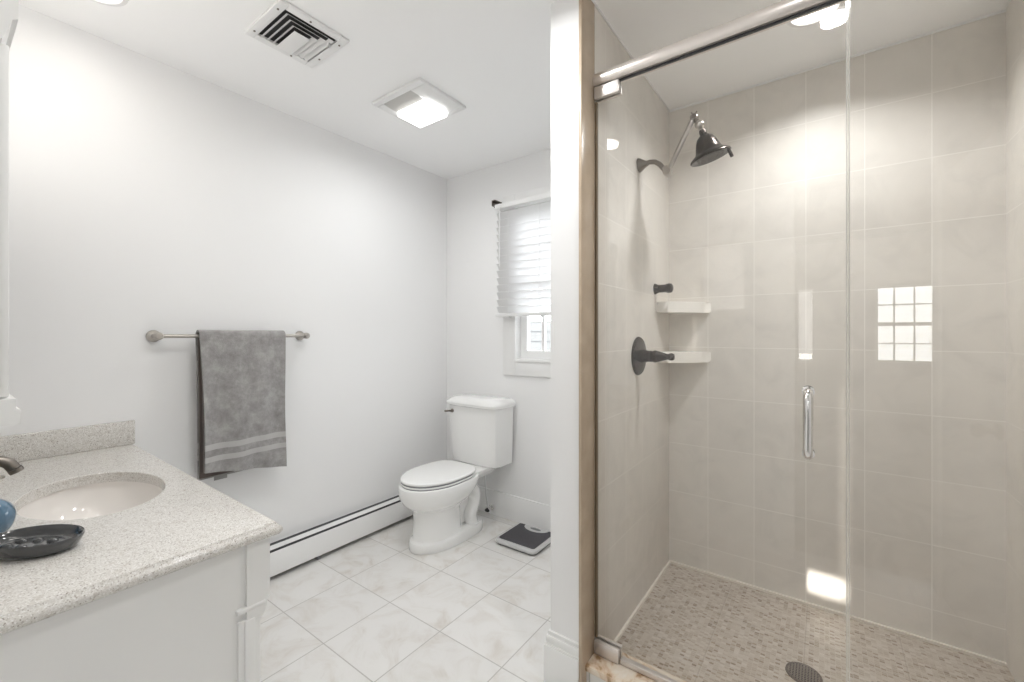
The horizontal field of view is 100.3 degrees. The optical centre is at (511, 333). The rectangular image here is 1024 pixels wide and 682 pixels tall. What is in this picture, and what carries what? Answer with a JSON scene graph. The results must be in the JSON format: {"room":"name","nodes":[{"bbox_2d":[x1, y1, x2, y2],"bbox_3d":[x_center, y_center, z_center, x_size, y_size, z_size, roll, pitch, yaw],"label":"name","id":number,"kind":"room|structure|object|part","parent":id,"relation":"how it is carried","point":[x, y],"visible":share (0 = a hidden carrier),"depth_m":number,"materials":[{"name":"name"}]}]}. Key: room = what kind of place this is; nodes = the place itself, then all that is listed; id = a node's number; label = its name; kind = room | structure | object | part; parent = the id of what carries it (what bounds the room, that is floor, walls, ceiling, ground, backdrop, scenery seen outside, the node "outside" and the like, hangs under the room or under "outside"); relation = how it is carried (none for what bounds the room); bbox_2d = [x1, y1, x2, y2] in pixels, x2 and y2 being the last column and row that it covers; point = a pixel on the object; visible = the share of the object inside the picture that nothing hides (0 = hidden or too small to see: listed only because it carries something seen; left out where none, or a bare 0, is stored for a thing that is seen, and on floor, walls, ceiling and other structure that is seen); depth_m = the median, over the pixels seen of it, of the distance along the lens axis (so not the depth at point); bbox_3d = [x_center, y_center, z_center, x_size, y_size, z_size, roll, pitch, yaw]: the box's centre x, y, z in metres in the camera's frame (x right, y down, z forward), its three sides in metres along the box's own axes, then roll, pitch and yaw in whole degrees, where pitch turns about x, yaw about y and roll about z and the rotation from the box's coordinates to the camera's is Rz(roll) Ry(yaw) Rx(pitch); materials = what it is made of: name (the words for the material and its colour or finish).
{"room":"bathroom","nodes":[
{"label":"bathroom","id":0,"kind":"room"},
{"bbox_2d":[0,4,446,542],"bbox_3d":[-1.257,0.037,2.354,0.100,2.465,2.615,0,0,36],"label":"wall","id":1,"kind":"structure","parent":0,"point":[146,194],"depth_m":2.03,"materials":[{"name":"white paint"}]},
{"bbox_2d":[146,330,309,341],"bbox_3d":[-1.334,0.009,2.088,0.090,0.052,0.693,0,0,36],"label":"towel rail","id":2,"kind":"object","parent":1,"relation":"attached to","point":[153,335],"visible":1,"depth_m":1.86,"materials":[{"name":"silver metal"}]},
{"bbox_3d":[-1.523,0.009,1.830,0.090,0.052,0.052,0,0,36],"label":"post","id":3,"kind":"part","parent":2,"relation":"part of","materials":[{"name":"silver metal"}]},
{"bbox_2d":[195,330,286,480],"bbox_3d":[-1.294,0.337,2.069,0.113,0.711,0.379,0,0,38],"label":"bath towel","id":4,"kind":"object","parent":2,"relation":"hanging from","point":[240,374],"visible":1,"depth_m":2.02,"materials":[{"name":"grey fabric"}]},
{"bbox_3d":[-1.145,0.009,2.347,0.090,0.052,0.052,0,0,36],"label":"post","id":5,"kind":"part","parent":2,"relation":"part of","materials":[{"name":"silver metal"}]},
{"bbox_2d":[270,494,412,576],"bbox_3d":[-1.109,1.179,2.416,0.067,0.182,1.450,0,0,36],"label":"baseboard heater","id":6,"kind":"object","parent":1,"relation":"attached to","point":[288,552],"visible":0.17,"depth_m":2.47,"materials":[{"name":"white metal"}]},
{"bbox_3d":[-1.134,1.169,2.435,0.004,0.141,1.390,0,0,36],"label":"panel","id":7,"kind":"part","parent":6,"relation":"part of","materials":[{"name":"white metal"}]},
{"bbox_2d":[260,510,550,681],"bbox_3d":[-0.016,1.320,1.446,3.175,0.100,2.615,0,0,36],"label":"floor","id":8,"kind":"structure","parent":0,"point":[371,609],"depth_m":1.93,"materials":[{"name":"white tile"}]},
{"bbox_2d":[0,537,269,681],"bbox_3d":[-1.247,0.881,1.212,1.267,0.778,0.543,0,0,36],"label":"vanity cabinet","id":9,"kind":"object","parent":8,"relation":"on","point":[199,622],"visible":0.46,"depth_m":0.88,"materials":[{"name":"white paint"}]},
{"bbox_2d":[0,444,282,634],"bbox_3d":[-1.240,0.476,1.209,1.279,0.032,0.544,0,0,36],"label":"countertop","id":10,"kind":"structure","parent":9,"relation":"on","point":[191,522],"depth_m":0.99,"materials":[{"name":"stone"}]},
{"bbox_2d":[0,475,16,532],"bbox_3d":[-1.168,0.389,0.945,0.095,0.143,0.095,0,0,36],"label":"soap dispenser","id":11,"kind":"object","parent":10,"relation":"on","point":[8,513],"visible":0.9,"depth_m":0.95,"materials":[{"name":"blue glass"}]},
{"bbox_2d":[0,456,23,474],"bbox_3d":[-1.325,0.383,1.068,0.268,0.154,0.140,0,0,36],"label":"faucet","id":12,"kind":"object","parent":10,"relation":"on","point":[11,466],"visible":1,"depth_m":1.10,"materials":[{"name":"grey metal"}]},
{"bbox_2d":[0,524,84,559],"bbox_3d":[-1.015,0.445,0.909,0.181,0.031,0.113,0,0,-6],"label":"soap dish","id":13,"kind":"object","parent":10,"relation":"on","point":[32,542],"visible":1,"depth_m":0.92,"materials":[{"name":"grey"}]},
{"bbox_2d":[0,420,134,461],"bbox_3d":[-1.743,0.411,1.587,0.020,0.098,0.521,0,0,36],"label":"side splash","id":14,"kind":"object","parent":10,"relation":"on","point":[50,443],"visible":1,"depth_m":1.63,"materials":[{"name":"stone"}]},
{"bbox_2d":[17,481,162,520],"bbox_3d":[-1.212,0.567,1.240,0.501,0.147,0.324,0,0,36],"label":"sink basin","id":15,"kind":"object","parent":10,"relation":"in","point":[97,499],"visible":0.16,"depth_m":1.39,"materials":[{"name":"white ceramic"}]},
{"bbox_3d":[-0.634,0.881,1.028,0.062,0.777,0.072,0,0,36],"label":"corner post","id":16,"kind":"part","parent":9,"relation":"part of","materials":[{"name":"white paint"}]},
{"bbox_2d":[398,393,515,554],"bbox_3d":[-0.388,0.850,2.716,0.466,0.841,0.758,0,0,36],"label":"toilet","id":17,"kind":"object","parent":8,"relation":"on","point":[443,496],"visible":1,"depth_m":2.70,"materials":[{"name":"white ceramic"}]},
{"bbox_3d":[-0.462,0.875,2.615,0.362,0.013,0.475,0,0,36],"label":"seat","id":18,"kind":"part","parent":17,"relation":"part of","materials":[{"name":"white plastic"}]},
{"bbox_3d":[-0.461,0.854,2.617,0.364,0.020,0.481,0,0,36],"label":"lid","id":19,"kind":"part","parent":17,"relation":"part of","materials":[{"name":"white plastic"}]},
{"bbox_3d":[-0.438,1.077,2.648,0.376,0.385,0.588,0,0,36],"label":"bowl","id":20,"kind":"part","parent":17,"relation":"part of","materials":[{"name":"white ceramic"}]},
{"bbox_3d":[-0.231,0.461,2.930,0.466,0.063,0.228,0,0,36],"label":"tank lid","id":21,"kind":"part","parent":17,"relation":"part of","materials":[{"name":"white ceramic"}]},
{"bbox_3d":[-0.227,0.684,2.935,0.438,0.388,0.201,0,0,36],"label":"tank","id":22,"kind":"part","parent":17,"relation":"part of","materials":[{"name":"white ceramic"}]},
{"bbox_2d":[496,523,550,554],"bbox_3d":[0.088,1.251,2.617,0.298,0.032,0.284,0,0,36],"label":"bathroom scale","id":23,"kind":"object","parent":8,"relation":"on","point":[527,539],"visible":0.87,"depth_m":2.58,"materials":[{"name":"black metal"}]},
{"bbox_2d":[585,652,686,681],"bbox_3d":[0.782,1.209,1.180,1.212,0.122,0.137,0,0,36],"label":"curb","id":24,"kind":"object","parent":8,"relation":"on","point":[598,668],"visible":0.57,"depth_m":1.46,"materials":[{"name":"beige stone"}]},
{"bbox_2d":[594,79,814,681],"bbox_3d":[0.594,0.131,1.337,0.719,2.031,0.122,0,0,36],"label":"shower door","id":25,"kind":"structure","parent":24,"relation":"on","point":[611,650],"depth_m":1.52,"materials":[{"name":"silver glass"}]},
{"bbox_3d":[0.796,0.243,1.149,0.030,0.200,0.056,0,0,36],"label":"handle","id":26,"kind":"part","parent":25,"relation":"part of","materials":[{"name":"silver metal"}]},
{"bbox_3d":[0.835,0.243,1.202,0.030,0.200,0.056,0,0,36],"label":"handle","id":27,"kind":"part","parent":25,"relation":"part of","materials":[{"name":"silver metal"}]},
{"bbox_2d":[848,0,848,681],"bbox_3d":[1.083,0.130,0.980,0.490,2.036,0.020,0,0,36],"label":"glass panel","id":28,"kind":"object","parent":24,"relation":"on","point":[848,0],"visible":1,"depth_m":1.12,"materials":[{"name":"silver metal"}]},
{"bbox_2d":[18,0,1010,178],"bbox_3d":[-0.666,-1.245,-0.525,4.455,0.100,6.565,0,0,36],"label":"ceiling","id":29,"kind":"structure","parent":0,"point":[493,57],"depth_m":1.80,"materials":[{"name":"white paint"}]},
{"bbox_2d":[91,0,128,6],"bbox_3d":[-1.435,-1.191,1.459,0.188,0.008,0.188,0,0,36],"label":"recessed light","id":30,"kind":"object","parent":29,"relation":"in","point":[115,3],"visible":1,"depth_m":1.53,"materials":[{"name":"white plastic"}]},
{"bbox_2d":[245,0,349,67],"bbox_3d":[-0.857,-1.180,1.708,0.290,0.030,0.275,0,0,36],"label":"ceiling vent","id":31,"kind":"object","parent":29,"relation":"in","point":[284,27],"visible":1,"depth_m":1.69,"materials":[{"name":"white plastic"}]},
{"bbox_3d":[-0.888,-1.179,1.731,0.148,0.004,0.062,0,0,36],"label":"plate","id":32,"kind":"part","parent":31,"relation":"part of","materials":[{"name":"white plastic"}]},
{"bbox_3d":[-0.857,-1.194,1.708,0.230,0.002,0.215,0,0,36],"label":"plate","id":33,"kind":"part","parent":31,"relation":"part of","materials":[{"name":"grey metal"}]},
{"bbox_2d":[372,77,465,127],"bbox_3d":[-0.481,-1.175,2.217,0.365,0.040,0.320,0,0,36],"label":"recessed light","id":34,"kind":"object","parent":29,"relation":"in","point":[405,103],"visible":1,"depth_m":2.18,"materials":[{"name":"white plastic"}]},
{"bbox_2d":[384,90,423,111],"bbox_3d":[-0.552,-1.185,2.170,0.215,0.012,0.090,0,0,36],"label":"grille","id":35,"kind":"object","parent":34,"relation":"attached to","point":[406,100],"depth_m":2.17,"materials":[{"name":"grey plastic"}]},
{"bbox_2d":[787,2,843,27],"bbox_3d":[1.110,-1.185,1.567,0.184,0.020,0.184,0,0,36],"label":"recessed light","id":36,"kind":"object","parent":29,"relation":"in","point":[822,15],"visible":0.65,"depth_m":1.60,"materials":[{"name":"white plastic"}]},
{"bbox_2d":[544,0,668,681],"bbox_3d":[0.485,0.037,1.924,0.146,2.465,1.053,0,0,36],"label":"wall","id":37,"kind":"structure","parent":0,"point":[633,206],"depth_m":1.68,"materials":[{"name":"beige tile"}]},
{"bbox_2d":[579,0,594,681],"bbox_3d":[0.264,0.037,1.506,0.013,2.465,0.106,0,0,36],"label":"trim","id":38,"kind":"structure","parent":37,"relation":"attached to","point":[586,7],"depth_m":1.48,"materials":[{"name":"beige tile"}]},
{"bbox_2d":[591,0,669,111],"bbox_3d":[0.545,-1.191,1.878,0.005,0.008,1.015,0,0,36],"label":"trim","id":39,"kind":"structure","parent":37,"relation":"attached to","point":[593,1],"depth_m":1.75,"materials":[{"name":"white paint"}]},
{"bbox_2d":[614,560,670,641],"bbox_3d":[0.590,1.215,1.935,0.010,0.010,0.870,0,0,36],"label":"trim","id":40,"kind":"structure","parent":37,"relation":"attached to","point":[644,598],"depth_m":1.91,"materials":[{"name":"beige"}]},
{"bbox_2d":[631,337,674,374],"bbox_3d":[0.628,0.098,1.863,0.158,0.172,0.172,0,0,36],"label":"shower valve","id":41,"kind":"object","parent":37,"relation":"attached to","point":[640,355],"visible":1,"depth_m":1.86,"materials":[{"name":"grey metal"}]},
{"bbox_3d":[0.633,0.098,1.859,0.146,0.060,0.060,0,0,36],"label":"lever","id":42,"kind":"part","parent":41,"relation":"part of","materials":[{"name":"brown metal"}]},
{"bbox_2d":[653,283,672,293],"bbox_3d":[0.737,-0.221,2.073,0.085,0.054,0.054,0,0,36],"label":"shower knob","id":43,"kind":"object","parent":37,"relation":"attached to","point":[668,288],"visible":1,"depth_m":2.06,"materials":[{"name":"grey metal"}]},
{"bbox_2d":[637,111,733,177],"bbox_3d":[0.736,-0.804,1.822,0.379,0.248,0.158,0,0,36],"label":"shower fixture","id":44,"kind":"object","parent":37,"relation":"attached to","point":[709,149],"visible":1,"depth_m":1.76,"materials":[{"name":"grey metal"}]},
{"bbox_3d":[0.634,-0.733,1.872,0.101,0.077,0.021,0,0,36],"label":"wall arm","id":45,"kind":"part","parent":44,"relation":"part of","materials":[{"name":"grey metal"}]},
{"bbox_3d":[0.713,-0.797,1.809,0.124,0.212,0.021,0,0,36],"label":"extension arm","id":46,"kind":"part","parent":44,"relation":"part of","materials":[{"name":"silver metal"}]},
{"bbox_3d":[0.878,-0.730,1.718,0.026,0.038,0.013,0,0,36],"label":"spray lever","id":47,"kind":"part","parent":44,"relation":"part of","materials":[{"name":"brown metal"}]},
{"bbox_2d":[447,12,1005,661],"bbox_3d":[0.767,0.037,2.432,3.075,2.465,0.140,0,0,36],"label":"wall","id":48,"kind":"structure","parent":0,"point":[758,234],"depth_m":1.87,"materials":[{"name":"beige tile"}]},
{"bbox_2d":[484,475,493,511],"bbox_3d":[-0.171,1.062,2.990,0.082,0.360,0.070,0,0,36],"label":"supply valve","id":49,"kind":"object","parent":48,"relation":"attached to","point":[491,506],"visible":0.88,"depth_m":2.98,"materials":[{"name":"silver metal"}]},
{"bbox_2d":[478,486,550,531],"bbox_3d":[0.118,1.188,2.833,1.555,0.165,0.018,0,0,36],"label":"baseboard","id":50,"kind":"structure","parent":48,"relation":"attached to","point":[511,507],"depth_m":2.89,"materials":[{"name":"white paint"}]},
{"bbox_2d":[503,186,550,377],"bbox_3d":[0.360,-0.335,2.718,0.960,1.230,0.138,0,0,36],"label":"window","id":51,"kind":"structure","parent":48,"relation":"in","point":[518,359],"depth_m":2.89,"materials":[{"name":"white paint"}]},
{"bbox_2d":[492,192,550,317],"bbox_3d":[0.269,-0.512,2.672,1.002,0.809,0.100,0,0,36],"label":"window blind","id":52,"kind":"object","parent":51,"relation":"attached to","point":[524,237],"visible":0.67,"depth_m":2.79,"materials":[{"name":"white"}]},
{"bbox_3d":[0.283,-0.129,2.649,0.953,0.022,0.044,0,0,36],"label":"rail","id":53,"kind":"part","parent":52,"relation":"part of","materials":[{"name":"white plastic"}]},
{"bbox_3d":[0.364,-0.343,2.723,0.733,1.018,0.035,0,0,36],"label":"sash","id":54,"kind":"part","parent":51,"relation":"part of","materials":[{"name":"white paint"}]},
{"bbox_2d":[656,301,710,313],"bbox_3d":[0.863,-0.134,2.141,0.207,0.054,0.215,0,0,36],"label":"corner shelf","id":55,"kind":"object","parent":48,"relation":"attached to","point":[669,307],"visible":1,"depth_m":2.12,"materials":[{"name":"white ceramic"}]},
{"bbox_2d":[657,351,710,362],"bbox_3d":[0.863,0.116,2.141,0.207,0.054,0.215,0,0,36],"label":"corner shelf","id":56,"kind":"object","parent":48,"relation":"attached to","point":[680,356],"visible":0.85,"depth_m":2.13,"materials":[{"name":"white ceramic"}]},
{"bbox_2d":[669,560,1006,666],"bbox_3d":[1.329,1.215,1.927,1.212,0.010,0.010,0,0,36],"label":"trim","id":57,"kind":"structure","parent":48,"relation":"attached to","point":[983,657],"depth_m":1.82,"materials":[{"name":"beige"}]},
{"bbox_2d":[670,9,1006,111],"bbox_3d":[1.330,-1.191,1.929,1.212,0.008,0.005,0,0,36],"label":"trim","id":58,"kind":"structure","parent":48,"relation":"attached to","point":[1004,10],"depth_m":1.83,"materials":[{"name":"white paint"}]},
{"bbox_2d":[617,563,1014,681],"bbox_3d":[1.073,1.245,1.578,1.212,0.050,0.875,0,0,36],"label":"floor","id":59,"kind":"structure","parent":0,"point":[692,626],"depth_m":1.68,"materials":[{"name":"beige stone"}]},
{"bbox_2d":[785,662,822,681],"bbox_3d":[1.045,1.217,1.530,0.112,0.006,0.112,0,0,36],"label":"floor drain","id":60,"kind":"object","parent":59,"relation":"on","point":[800,672],"visible":1,"depth_m":1.53,"materials":[{"name":"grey metal"}]},
{"bbox_2d":[1006,0,1023,681],"bbox_3d":[1.559,0.037,1.148,0.080,2.465,1.035,0,0,36],"label":"wall","id":61,"kind":"structure","parent":0,"point":[1014,13],"depth_m":1.50,"materials":[{"name":"beige tile"}]},
{"bbox_2d":[593,0,847,86],"bbox_3d":[0.790,-0.910,1.191,1.212,0.050,0.048,0,0,36],"label":"header rail","id":62,"kind":"object","parent":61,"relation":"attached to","point":[785,11],"visible":0.89,"depth_m":1.30,"materials":[{"name":"silver metal"}]},
{"bbox_3d":[-0.196,0.038,0.032,4.355,2.465,0.120,0,0,36],"label":"wall","id":63,"kind":"structure","parent":0,"visible":0},
{"bbox_2d":[0,0,20,425],"bbox_3d":[-1.371,-0.233,1.047,1.074,0.795,0.130,0,0,36],"label":"mirror","id":64,"kind":"object","parent":63,"relation":"attached to","point":[10,414],"visible":1,"depth_m":0.78,"materials":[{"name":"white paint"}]},
{"bbox_3d":[-1.062,-0.206,0.877,0.346,0.642,0.012,0,0,36],"label":"door","id":65,"kind":"part","parent":64,"relation":"part of","materials":[{"name":"white paint"}]},
{"bbox_3d":[-1.372,-0.580,1.046,1.074,0.100,0.127,0,0,36],"label":"crown","id":66,"kind":"part","parent":64,"relation":"part of","materials":[{"name":"white paint"}]},
{"bbox_3d":[-1.371,0.141,1.047,1.074,0.047,0.130,0,0,36],"label":"moulding","id":67,"kind":"part","parent":64,"relation":"part of","materials":[{"name":"white paint"}]},
{"bbox_3d":[5.906,2.120,8.070,80.000,0.100,100.000,0,0,36],"label":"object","id":68,"kind":"structure","parent":0,"visible":0},
{"bbox_2d":[530,321,550,350],"bbox_3d":[1.871,0.895,11.023,18.000,2.350,4.000,0,0,36],"label":"wall","id":69,"kind":"structure","parent":68,"relation":"on","point":[535,326],"depth_m":9.48,"materials":[{"name":"grey"}]}
]}

